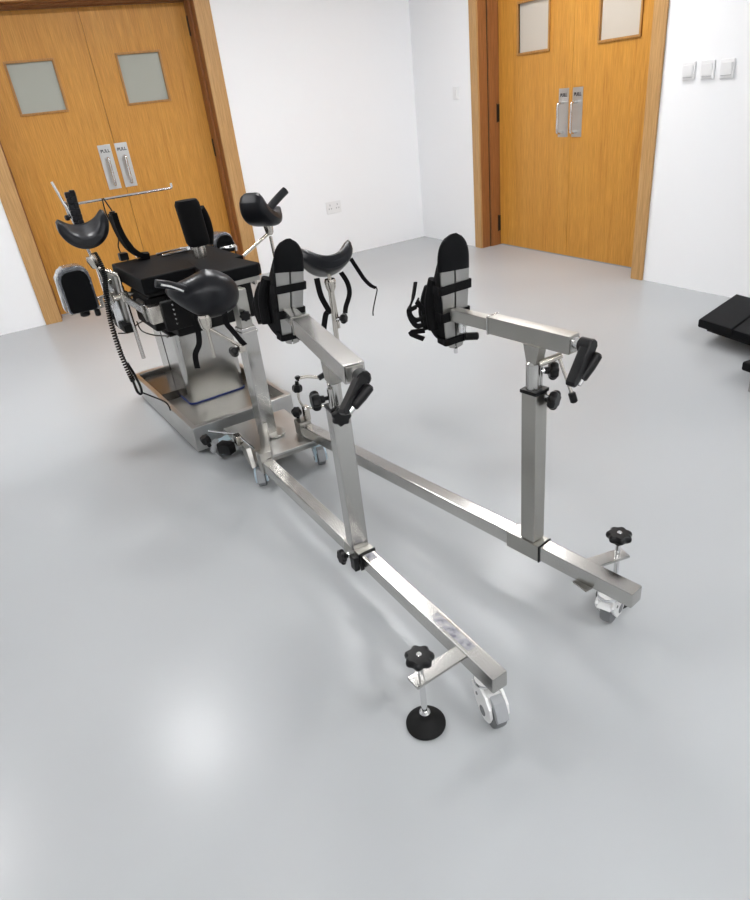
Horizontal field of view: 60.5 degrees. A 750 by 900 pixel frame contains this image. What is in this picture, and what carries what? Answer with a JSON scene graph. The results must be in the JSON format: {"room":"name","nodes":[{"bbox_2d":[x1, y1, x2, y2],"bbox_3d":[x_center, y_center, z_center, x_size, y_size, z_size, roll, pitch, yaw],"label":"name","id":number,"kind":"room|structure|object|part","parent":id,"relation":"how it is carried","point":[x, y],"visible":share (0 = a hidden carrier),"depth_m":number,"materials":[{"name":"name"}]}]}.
{"room":"operating room","nodes":[
{"label":"operating room","id":0,"kind":"room"},
{"bbox_2d":[0,0,423,334],"bbox_3d":[-3.092,-2.269,4.760,8.440,2.800,0.240,-21,32,-23],"label":"wall","id":1,"kind":"structure","parent":0,"point":[321,93],"depth_m":5.89,"materials":[{"name":"white paint"}]},
{"bbox_2d":[0,2,236,314],"bbox_3d":[-2.137,-2.399,5.392,1.695,2.197,0.114,-21,32,-23],"label":"door","id":2,"kind":"structure","parent":1,"relation":"in","point":[97,102],"depth_m":5.25,"materials":[{"name":"brown wood"}]},
{"bbox_3d":[-2.221,-2.367,5.376,0.103,0.340,0.004,-21,32,-23],"label":"handle plate","id":3,"kind":"part","parent":2,"relation":"part of","materials":[{"name":"silver metal"}]},
{"bbox_3d":[-2.199,-2.325,5.363,0.021,0.228,0.074,-21,32,-23],"label":"pull handle","id":4,"kind":"part","parent":2,"relation":"part of","materials":[{"name":"silver metal"}]},
{"bbox_3d":[-2.105,-2.411,5.430,0.102,0.340,0.004,-21,32,-23],"label":"handle plate","id":5,"kind":"part","parent":2,"relation":"part of","materials":[{"name":"silver metal"}]},
{"bbox_3d":[-2.083,-2.369,5.417,0.021,0.228,0.074,-21,32,-23],"label":"pull handle","id":6,"kind":"part","parent":2,"relation":"part of","materials":[{"name":"silver metal"}]},
{"bbox_2d":[0,0,261,324],"bbox_3d":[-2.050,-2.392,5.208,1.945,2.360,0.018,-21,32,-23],"label":"trim","id":7,"kind":"structure","parent":1,"relation":"attached to","point":[9,198],"depth_m":5.27,"materials":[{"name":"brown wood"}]},
{"bbox_2d":[326,200,341,214],"bbox_3d":[-0.404,-2.373,6.282,0.160,0.110,0.012,-21,32,-23],"label":"wall socket","id":8,"kind":"object","parent":1,"relation":"attached to","point":[332,207],"visible":1,"depth_m":6.28,"materials":[{"name":"white plastic"}]},
{"bbox_2d":[0,236,749,899],"bbox_3d":[-0.631,0.717,1.849,8.400,0.100,9.400,-21,32,-23],"label":"floor","id":9,"kind":"structure","parent":0,"point":[199,700],"depth_m":1.95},
{"bbox_2d":[96,245,293,451],"bbox_3d":[-0.922,-0.562,3.210,0.669,0.871,1.200,-21,32,-23],"label":"table","id":10,"kind":"object","parent":9,"relation":"on","point":[215,395],"depth_m":3.11,"materials":[{"name":"metal"}]},
{"bbox_2d":[53,263,110,316],"bbox_3d":[-1.320,-0.727,2.922,0.218,0.240,0.135,-21,32,-23],"label":"board","id":11,"kind":"object","parent":10,"relation":"attached to","point":[74,285],"visible":0.92,"depth_m":2.85,"materials":[{"name":"grey"}]},
{"bbox_3d":[-1.311,-0.629,2.960,0.088,0.032,0.045,-21,32,-23],"label":"clamp knob","id":12,"kind":"part","parent":11,"relation":"part of","materials":[{"name":"black plastic"}]},
{"bbox_2d":[55,209,145,358],"bbox_3d":[-1.194,-0.712,2.855,0.235,0.663,0.162,-21,32,-23],"label":"leg support","id":13,"kind":"object","parent":10,"relation":"attached to","point":[91,234],"visible":0.98,"depth_m":2.70,"materials":[{"name":"black plastic"}]},
{"bbox_3d":[-1.201,-0.742,2.850,0.012,0.192,0.043,18,38,38],"label":"hanging rod","id":14,"kind":"part","parent":13,"relation":"part of","materials":[{"name":"silver metal"}]},
{"bbox_3d":[-1.177,-0.751,2.850,0.098,0.162,0.025,-12,29,-9],"label":"bent rod","id":15,"kind":"part","parent":13,"relation":"part of","materials":[{"name":"silver metal"}]},
{"bbox_3d":[-1.107,-0.580,2.936,0.018,0.336,0.047,-21,32,-23],"label":"support rod","id":16,"kind":"part","parent":13,"relation":"part of","materials":[{"name":"metal"}]},
{"bbox_2d":[50,181,172,254],"bbox_3d":[-1.150,-1.020,2.983,0.512,0.497,0.046,-21,32,-23],"label":"screen frame","id":17,"kind":"object","parent":10,"relation":"attached to","point":[68,216],"visible":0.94,"depth_m":2.89,"materials":[{"name":"silver metal"}]},
{"bbox_3d":[-1.355,-1.026,2.837,0.026,0.024,0.026,20,39,39],"label":"lock knob","id":18,"kind":"part","parent":17,"relation":"part of","materials":[{"name":"black plastic"}]},
{"bbox_3d":[-1.326,-0.956,2.905,0.105,0.497,0.027,-13,29,-11],"label":"slanting rod","id":19,"kind":"part","parent":17,"relation":"part of","materials":[{"name":"silver metal"}]},
{"bbox_2d":[64,190,83,223],"bbox_3d":[-1.334,-1.071,2.854,0.049,0.158,0.036,-21,32,-23],"label":"brace","id":20,"kind":"object","parent":17,"relation":"attached to","point":[71,198],"visible":0.85,"depth_m":2.83,"materials":[{"name":"black plastic"}]},
{"bbox_2d":[101,198,127,260],"bbox_3d":[-1.200,-1.013,2.980,0.022,0.300,0.063,0,30,12],"label":"power cable","id":21,"kind":"object","parent":17,"relation":"hanging from","point":[101,198],"visible":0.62,"depth_m":2.92,"materials":[{"name":"black plastic"}]},
{"bbox_2d":[103,198,133,246],"bbox_3d":[-1.177,-1.037,2.982,0.025,0.268,0.095,13,34,31],"label":"power cable","id":22,"kind":"object","parent":17,"relation":"hanging from","point":[103,198],"visible":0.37,"depth_m":2.91,"materials":[{"name":"black plastic"}]},
{"bbox_3d":[-1.193,-0.709,2.986,0.030,0.240,0.180,-23,33,-27],"label":"mechanism plate","id":23,"kind":"part","parent":10,"relation":"part of","materials":[{"name":"metal"}]},
{"bbox_2d":[108,211,149,260],"bbox_3d":[-1.132,-0.988,2.954,0.130,0.223,0.126,-21,32,-23],"label":"brace","id":24,"kind":"object","parent":10,"relation":"attached to","point":[113,217],"visible":1,"depth_m":2.93,"materials":[{"name":"black plastic"}]},
{"bbox_2d":[92,252,170,410],"bbox_3d":[-1.125,-0.530,2.980,0.168,0.771,0.071,-9,29,-4],"label":"coiled cable","id":25,"kind":"object","parent":10,"relation":"hanging from","point":[130,372],"visible":0.97,"depth_m":2.93,"materials":[{"name":"black plastic"}]},
{"bbox_3d":[-1.114,-0.676,2.873,0.012,0.035,0.520,-23,33,-27],"label":"rail","id":26,"kind":"part","parent":10,"relation":"part of","materials":[{"name":"metal"}]},
{"bbox_3d":[-1.020,-0.616,2.812,0.012,0.090,0.120,-23,33,-27],"label":"plate","id":27,"kind":"part","parent":10,"relation":"part of","materials":[{"name":"metal"}]},
{"bbox_2d":[136,321,167,337],"bbox_3d":[-1.070,-0.587,3.136,0.038,0.183,0.292,-4,29,5],"label":"power cable","id":28,"kind":"object","parent":10,"relation":"attached to","point":[136,321],"visible":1,"depth_m":3.04,"materials":[{"name":"black plastic"}]},
{"bbox_2d":[143,372,180,400],"bbox_3d":[-1.055,-0.411,3.677,0.450,0.044,0.335,-23,33,-27],"label":"tray","id":29,"kind":"object","parent":10,"relation":"on","point":[159,381],"depth_m":3.54,"materials":[{"name":"grey"}]},
{"bbox_3d":[-0.944,-0.930,3.006,0.142,0.028,0.083,-24,33,-27],"label":"steel bracket","id":30,"kind":"part","parent":10,"relation":"part of","materials":[{"name":"silver metal"}]},
{"bbox_2d":[112,245,243,294],"bbox_3d":[-0.899,-0.831,2.922,0.460,0.068,0.480,-23,33,-27],"label":"cushion","id":31,"kind":"object","parent":10,"relation":"on","point":[140,274],"depth_m":2.79,"materials":[{"name":"black fabric"}]},
{"bbox_2d":[174,198,213,258],"bbox_3d":[-0.775,-0.967,2.814,0.150,0.250,0.095,-21,32,-23],"label":"cushion","id":32,"kind":"object","parent":10,"relation":"on","point":[194,219],"visible":0.98,"depth_m":2.77,"materials":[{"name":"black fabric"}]},
{"bbox_3d":[-0.870,-0.745,3.057,0.380,0.205,0.570,-23,33,-27],"label":"frame","id":33,"kind":"part","parent":10,"relation":"part of","materials":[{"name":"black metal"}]},
{"bbox_3d":[-0.897,-0.303,3.472,0.520,0.118,0.975,-23,33,-27],"label":"frame","id":34,"kind":"part","parent":10,"relation":"part of","materials":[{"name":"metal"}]},
{"bbox_2d":[168,376,273,424],"bbox_3d":[-0.895,-0.289,3.480,0.500,0.010,0.955,-23,33,-27],"label":"tray","id":35,"kind":"object","parent":10,"relation":"on","point":[210,407],"depth_m":3.37,"materials":[{"name":"metal"}]},
{"bbox_2d":[208,231,236,251],"bbox_3d":[-0.752,-1.025,3.165,0.111,0.097,0.131,-26,34,-30],"label":"board","id":36,"kind":"object","parent":10,"relation":"attached to","point":[222,240],"visible":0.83,"depth_m":3.13,"materials":[{"name":"grey plastic"}]},
{"bbox_3d":[-0.724,-0.985,3.150,0.109,0.037,0.043,-21,32,-23],"label":"mount rod","id":37,"kind":"part","parent":36,"relation":"part of","materials":[{"name":"silver metal"}]},
{"bbox_2d":[188,254,261,280],"bbox_3d":[-0.655,-0.778,2.748,0.233,0.052,0.372,-21,32,-23],"label":"seat cushion","id":38,"kind":"object","parent":10,"relation":"on","point":[235,266],"depth_m":2.67,"materials":[{"name":"black fabric"}]},
{"bbox_2d":[239,187,287,256],"bbox_3d":[-0.469,-0.907,2.862,0.160,0.470,0.216,9,33,27],"label":"leg support","id":39,"kind":"object","parent":10,"relation":"attached to","point":[254,209],"visible":0.95,"depth_m":2.74,"materials":[{"name":"black plastic"}]},
{"bbox_3d":[-0.522,-0.904,2.825,0.137,0.088,0.014,-16,30,-16],"label":"link rod","id":40,"kind":"part","parent":39,"relation":"part of","materials":[{"name":"silver metal"}]},
{"bbox_3d":[-0.441,-0.821,2.898,0.026,0.281,0.014,7,32,24],"label":"support rod","id":41,"kind":"part","parent":39,"relation":"part of","materials":[{"name":"silver metal"}]},
{"bbox_2d":[210,286,327,485],"bbox_3d":[-0.497,-0.275,2.696,0.421,0.778,0.537,-21,32,-23],"label":"support stand","id":42,"kind":"object","parent":9,"relation":"on","point":[276,435],"visible":0.83,"depth_m":2.76,"materials":[{"name":"metal"}]},
{"bbox_2d":[154,269,246,368],"bbox_3d":[-0.669,-0.536,2.545,0.285,0.369,0.249,-9,29,-4],"label":"leg support","id":43,"kind":"object","parent":42,"relation":"attached to","point":[208,294],"visible":1,"depth_m":2.47,"materials":[{"name":"black plastic"}]},
{"bbox_3d":[-0.654,-0.431,2.549,0.019,0.135,0.016,-21,32,-23],"label":"support rod","id":44,"kind":"part","parent":43,"relation":"part of","materials":[{"name":"silver metal"}]},
{"bbox_3d":[-0.605,-0.453,2.574,0.124,0.116,0.014,-22,32,-26],"label":"link rod","id":45,"kind":"part","parent":43,"relation":"part of","materials":[{"name":"silver metal"}]},
{"bbox_3d":[-0.571,-0.401,2.619,0.044,0.043,0.048,-21,32,-23],"label":"lock knob","id":46,"kind":"part","parent":43,"relation":"part of","materials":[{"name":"black plastic"}]},
{"bbox_2d":[200,430,254,454],"bbox_3d":[-0.623,-0.023,2.788,0.340,0.098,0.073,12,34,31],"label":"lock","id":47,"kind":"object","parent":42,"relation":"attached to","point":[224,447],"visible":1,"depth_m":2.80,"materials":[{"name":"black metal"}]},
{"bbox_3d":[-0.752,-0.038,2.859,0.045,0.062,0.048,-21,32,-23],"label":"lock knob","id":48,"kind":"part","parent":47,"relation":"part of","materials":[{"name":"black plastic"}]},
{"bbox_3d":[-0.609,-0.057,2.771,0.319,0.021,0.048,18,38,38],"label":"lock rod","id":49,"kind":"part","parent":47,"relation":"part of","materials":[{"name":"silver metal"}]},
{"bbox_3d":[-0.544,-0.576,2.614,0.052,0.165,0.052,-26,34,-30],"label":"post","id":50,"kind":"part","parent":42,"relation":"part of","materials":[{"name":"metal"}]},
{"bbox_3d":[-0.523,-0.543,2.591,0.048,0.048,0.029,-11,29,-7],"label":"lock knob","id":51,"kind":"part","parent":42,"relation":"part of","materials":[{"name":"black plastic"}]},
{"bbox_3d":[-0.510,-0.293,2.771,0.066,0.505,0.066,-26,34,-30],"label":"post","id":52,"kind":"part","parent":42,"relation":"part of","materials":[{"name":"metal"}]},
{"bbox_3d":[-0.470,-0.070,2.895,0.310,0.012,0.405,-21,32,-23],"label":"plate","id":53,"kind":"part","parent":42,"relation":"part of","materials":[{"name":"silver metal"}]},
{"bbox_2d":[291,404,323,420],"bbox_3d":[-0.263,-0.168,2.805,0.212,0.073,0.070,-4,29,5],"label":"lock","id":54,"kind":"object","parent":42,"relation":"attached to","point":[296,412],"visible":0.91,"depth_m":2.81,"materials":[{"name":"silver metal"}]},
{"bbox_3d":[-0.344,-0.161,2.827,0.044,0.055,0.049,-21,32,-23],"label":"lock knob","id":55,"kind":"part","parent":54,"relation":"part of","materials":[{"name":"black plastic"}]},
{"bbox_2d":[292,240,377,408],"bbox_3d":[-0.179,-0.491,2.619,0.434,0.668,0.165,-21,32,-23],"label":"leg support","id":56,"kind":"object","parent":54,"relation":"on","point":[318,265],"visible":0.93,"depth_m":2.51,"materials":[{"name":"black plastic"}]},
{"bbox_3d":[-0.317,-0.258,2.612,0.039,0.048,0.043,-21,32,-23],"label":"lock knob","id":57,"kind":"part","parent":56,"relation":"part of","materials":[{"name":"black plastic"}]},
{"bbox_3d":[-0.312,-0.217,2.693,0.015,0.149,0.109,-7,29,1],"label":"rod","id":58,"kind":"part","parent":56,"relation":"part of","materials":[{"name":"silver metal"}]},
{"bbox_3d":[-0.230,-0.311,2.649,0.207,0.043,0.017,-23,33,-26],"label":"link rod","id":59,"kind":"part","parent":56,"relation":"part of","materials":[{"name":"silver metal"}]},
{"bbox_3d":[-0.156,-0.487,2.623,0.021,0.345,0.037,13,35,32],"label":"support rod","id":60,"kind":"part","parent":56,"relation":"part of","materials":[{"name":"silver metal"}]},
{"bbox_3d":[-0.131,-0.531,2.595,0.035,0.039,0.043,4,31,19],"label":"lock knob","id":61,"kind":"part","parent":56,"relation":"part of","materials":[{"name":"black plastic"}]},
{"bbox_2d":[263,306,509,740],"bbox_3d":[-0.120,0.092,1.886,0.233,0.842,1.395,-20,31,-22],"label":"stand","id":62,"kind":"object","parent":9,"relation":"on","point":[425,722],"visible":1,"depth_m":1.72,"materials":[{"name":"metal"}]},
{"bbox_2d":[252,238,308,343],"bbox_3d":[-0.315,-0.524,2.102,0.150,0.334,0.224,-21,32,-23],"label":"boot","id":63,"kind":"object","parent":62,"relation":"attached to","point":[284,286],"visible":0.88,"depth_m":2.05,"materials":[{"name":"black fabric"}]},
{"bbox_3d":[-0.267,-0.496,2.053,0.108,0.320,0.005,-20,31,-22],"label":"foot plate","id":64,"kind":"part","parent":63,"relation":"part of","materials":[{"name":"silver metal"}]},
{"bbox_3d":[-0.156,-0.135,1.750,0.038,0.057,0.056,-15,30,-14],"label":"star knob","id":65,"kind":"part","parent":62,"relation":"part of","materials":[{"name":"black plastic"}]},
{"bbox_3d":[-0.136,-0.283,1.749,0.056,0.050,0.465,-16,30,-16],"label":"arm","id":66,"kind":"part","parent":62,"relation":"part of","materials":[{"name":"metal"}]},
{"bbox_3d":[-0.091,-0.093,1.729,0.054,0.055,0.038,-13,30,-11],"label":"star knob","id":67,"kind":"part","parent":62,"relation":"part of","materials":[{"name":"black plastic"}]},
{"bbox_3d":[-0.099,0.333,2.007,0.030,0.050,0.050,-21,32,-23],"label":"star knob","id":68,"kind":"part","parent":62,"relation":"part of","materials":[{"name":"black plastic"}]},
{"bbox_3d":[-0.048,-0.186,1.556,0.044,0.038,0.004,-16,30,-16],"label":"plate","id":69,"kind":"part","parent":62,"relation":"part of","materials":[{"name":"metal"}]},
{"bbox_3d":[0.103,0.494,1.512,0.071,0.038,0.072,-21,32,-23],"label":"star knob","id":70,"kind":"part","parent":62,"relation":"part of","materials":[{"name":"black plastic"}]},
{"bbox_3d":[0.115,0.582,1.561,0.028,0.188,0.028,-21,32,-23],"label":"threaded rod","id":71,"kind":"part","parent":62,"relation":"part of","materials":[{"name":"silver metal"}]},
{"bbox_2d":[300,307,641,622],"bbox_3d":[0.160,-0.080,2.135,1.570,0.841,0.213,21,40,41],"label":"stand","id":72,"kind":"object","parent":9,"relation":"on","point":[615,592],"visible":1,"depth_m":1.81,"materials":[{"name":"metal"}]},
{"bbox_2d":[406,233,478,353],"bbox_3d":[0.188,-0.462,1.896,0.210,0.351,0.148,-8,29,-1],"label":"boot","id":73,"kind":"object","parent":72,"relation":"attached to","point":[447,290],"visible":0.97,"depth_m":1.86,"materials":[{"name":"black fabric"}]},
{"bbox_3d":[0.233,-0.449,1.859,0.092,0.322,0.005,-17,31,-18],"label":"foot plate","id":74,"kind":"part","parent":73,"relation":"part of","materials":[{"name":"silver metal"}]},
{"bbox_3d":[0.405,-0.303,1.666,0.040,0.048,0.270,-25,34,-30],"label":"arm","id":75,"kind":"part","parent":72,"relation":"part of","materials":[{"name":"metal"}]},
{"bbox_3d":[0.464,-0.210,1.696,0.036,0.051,0.050,-6,29,3],"label":"star knob","id":76,"kind":"part","parent":72,"relation":"part of","materials":[{"name":"black plastic"}]},
{"bbox_3d":[0.472,-0.135,1.714,0.037,0.055,0.054,15,36,34],"label":"star knob","id":77,"kind":"part","parent":72,"relation":"part of","materials":[{"name":"black plastic"}]},
{"bbox_3d":[0.495,-0.192,1.667,0.046,0.109,0.009,8,32,25],"label":"locking lever","id":78,"kind":"part","parent":72,"relation":"part of","materials":[{"name":"silver metal"}]},
{"bbox_3d":[0.488,-0.258,1.568,0.032,0.036,0.004,-25,34,-30],"label":"plate","id":79,"kind":"part","parent":72,"relation":"part of","materials":[{"name":"metal"}]},
{"bbox_3d":[0.704,0.337,1.872,0.028,0.188,0.028,-21,32,-23],"label":"threaded rod","id":80,"kind":"part","parent":72,"relation":"part of","materials":[{"name":"silver metal"}]},
{"bbox_3d":[0.692,0.249,1.823,0.071,0.038,0.072,-21,32,-23],"label":"star knob","id":81,"kind":"part","parent":72,"relation":"part of","materials":[{"name":"black plastic"}]},
{"bbox_2d":[698,294,749,345],"bbox_3d":[2.136,-0.567,3.307,0.477,0.135,1.156,-15,30,-15],"label":"table section","id":82,"kind":"object","parent":9,"relation":"on","point":[731,319],"visible":1,"depth_m":3.48,"materials":[{"name":"black leather"}]},
{"bbox_2d":[731,318,749,343],"bbox_3d":[2.171,-0.556,3.193,0.477,0.050,0.932,-15,30,-15],"label":"cushion","id":83,"kind":"object","parent":82,"relation":"on","point":[740,327],"depth_m":3.34,"materials":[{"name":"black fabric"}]},
{"bbox_2d":[742,360,749,391],"bbox_3d":[1.886,-0.299,2.879,0.220,0.138,0.400,-16,30,-17],"label":"table section","id":84,"kind":"object","parent":9,"relation":"on","point":[746,364],"visible":1,"depth_m":2.97,"materials":[{"name":"black"}]},
{"bbox_2d":[742,360,749,372],"bbox_3d":[1.881,-0.340,2.856,0.220,0.045,0.400,-16,30,-17],"label":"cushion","id":85,"kind":"object","parent":84,"relation":"on","point":[746,364],"depth_m":2.97,"materials":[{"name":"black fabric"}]},
{"bbox_2d":[408,0,749,297],"bbox_3d":[2.799,-1.848,2.709,0.240,2.800,9.200,-21,32,-23],"label":"wall","id":86,"kind":"structure","parent":0,"point":[698,233],"depth_m":4.20,"materials":[{"name":"white paint"}]},
{"bbox_2d":[453,87,458,99],"bbox_3d":[0.723,-3.200,5.761,0.012,0.100,0.084,-21,32,-23],"label":"light switch","id":87,"kind":"object","parent":86,"relation":"attached to","point":[455,89],"visible":1,"depth_m":5.75,"materials":[{"name":"white plastic"}]},
{"bbox_2d":[477,0,499,247],"bbox_3d":[1.441,-2.599,4.967,0.196,2.210,1.752,-21,32,-23],"label":"trim","id":88,"kind":"structure","parent":86,"relation":"attached to","point":[492,207],"depth_m":5.63,"materials":[{"name":"brown wood"}]},
{"bbox_2d":[486,0,490,245],"bbox_3d":[1.434,-2.596,4.964,0.014,2.209,1.751,-21,32,-23],"label":"trim","id":89,"kind":"structure","parent":86,"relation":"attached to","point":[486,0],"depth_m":5.66,"materials":[{"name":"black"}]},
{"bbox_2d":[497,0,501,243],"bbox_3d":[1.546,-2.639,5.016,0.039,2.210,1.752,-21,32,-23],"label":"trim","id":90,"kind":"structure","parent":86,"relation":"attached to","point":[497,0],"depth_m":5.71,"materials":[{"name":"black rubber"}]},
{"bbox_2d":[468,0,669,279],"bbox_3d":[1.344,-2.605,4.902,0.018,2.305,1.942,-21,32,-23],"label":"trim","id":91,"kind":"structure","parent":86,"relation":"attached to","point":[661,7],"depth_m":4.49,"materials":[{"name":"brown wood"}]},
{"bbox_2d":[496,0,653,266],"bbox_3d":[1.514,-2.616,5.006,0.114,2.172,1.752,-21,32,-23],"label":"door","id":92,"kind":"structure","parent":86,"relation":"in","point":[573,74],"depth_m":5.05,"materials":[{"name":"brown wood"}]},
{"bbox_3d":[1.458,-2.620,5.072,0.074,0.231,0.021,-21,32,-23],"label":"pull handle","id":93,"kind":"part","parent":92,"relation":"part of","materials":[{"name":"silver metal"}]},
{"bbox_3d":[1.487,-2.660,5.071,0.004,0.343,0.106,-21,32,-23],"label":"handle plate","id":94,"kind":"part","parent":92,"relation":"part of","materials":[{"name":"silver metal"}]},
{"bbox_3d":[1.531,-2.566,4.959,0.074,0.231,0.021,-21,32,-23],"label":"pull handle","id":95,"kind":"part","parent":92,"relation":"part of","materials":[{"name":"silver metal"}]},
{"bbox_3d":[1.560,-2.607,4.958,0.004,0.343,0.104,-21,32,-23],"label":"handle plate","id":96,"kind":"part","parent":92,"relation":"part of","materials":[{"name":"silver metal"}]},
{"bbox_2d":[681,61,695,80],"bbox_3d":[1.912,-2.312,3.919,0.016,0.098,0.088,-21,32,-23],"label":"light switch","id":97,"kind":"object","parent":86,"relation":"attached to","point":[688,70],"visible":1,"depth_m":3.91,"materials":[{"name":"white plastic"}]},
{"bbox_2d":[700,60,715,79],"bbox_3d":[1.976,-2.261,3.821,0.016,0.098,0.088,-21,32,-23],"label":"light switch","id":98,"kind":"object","parent":86,"relation":"attached to","point":[708,66],"visible":1,"depth_m":3.81,"materials":[{"name":"white plastic"}]},
{"bbox_2d":[719,58,735,78],"bbox_3d":[2.041,-2.212,3.723,0.016,0.098,0.088,-21,32,-23],"label":"light switch","id":99,"kind":"object","parent":86,"relation":"attached to","point":[727,67],"visible":1,"depth_m":3.72,"materials":[{"name":"white plastic"}]}
]}

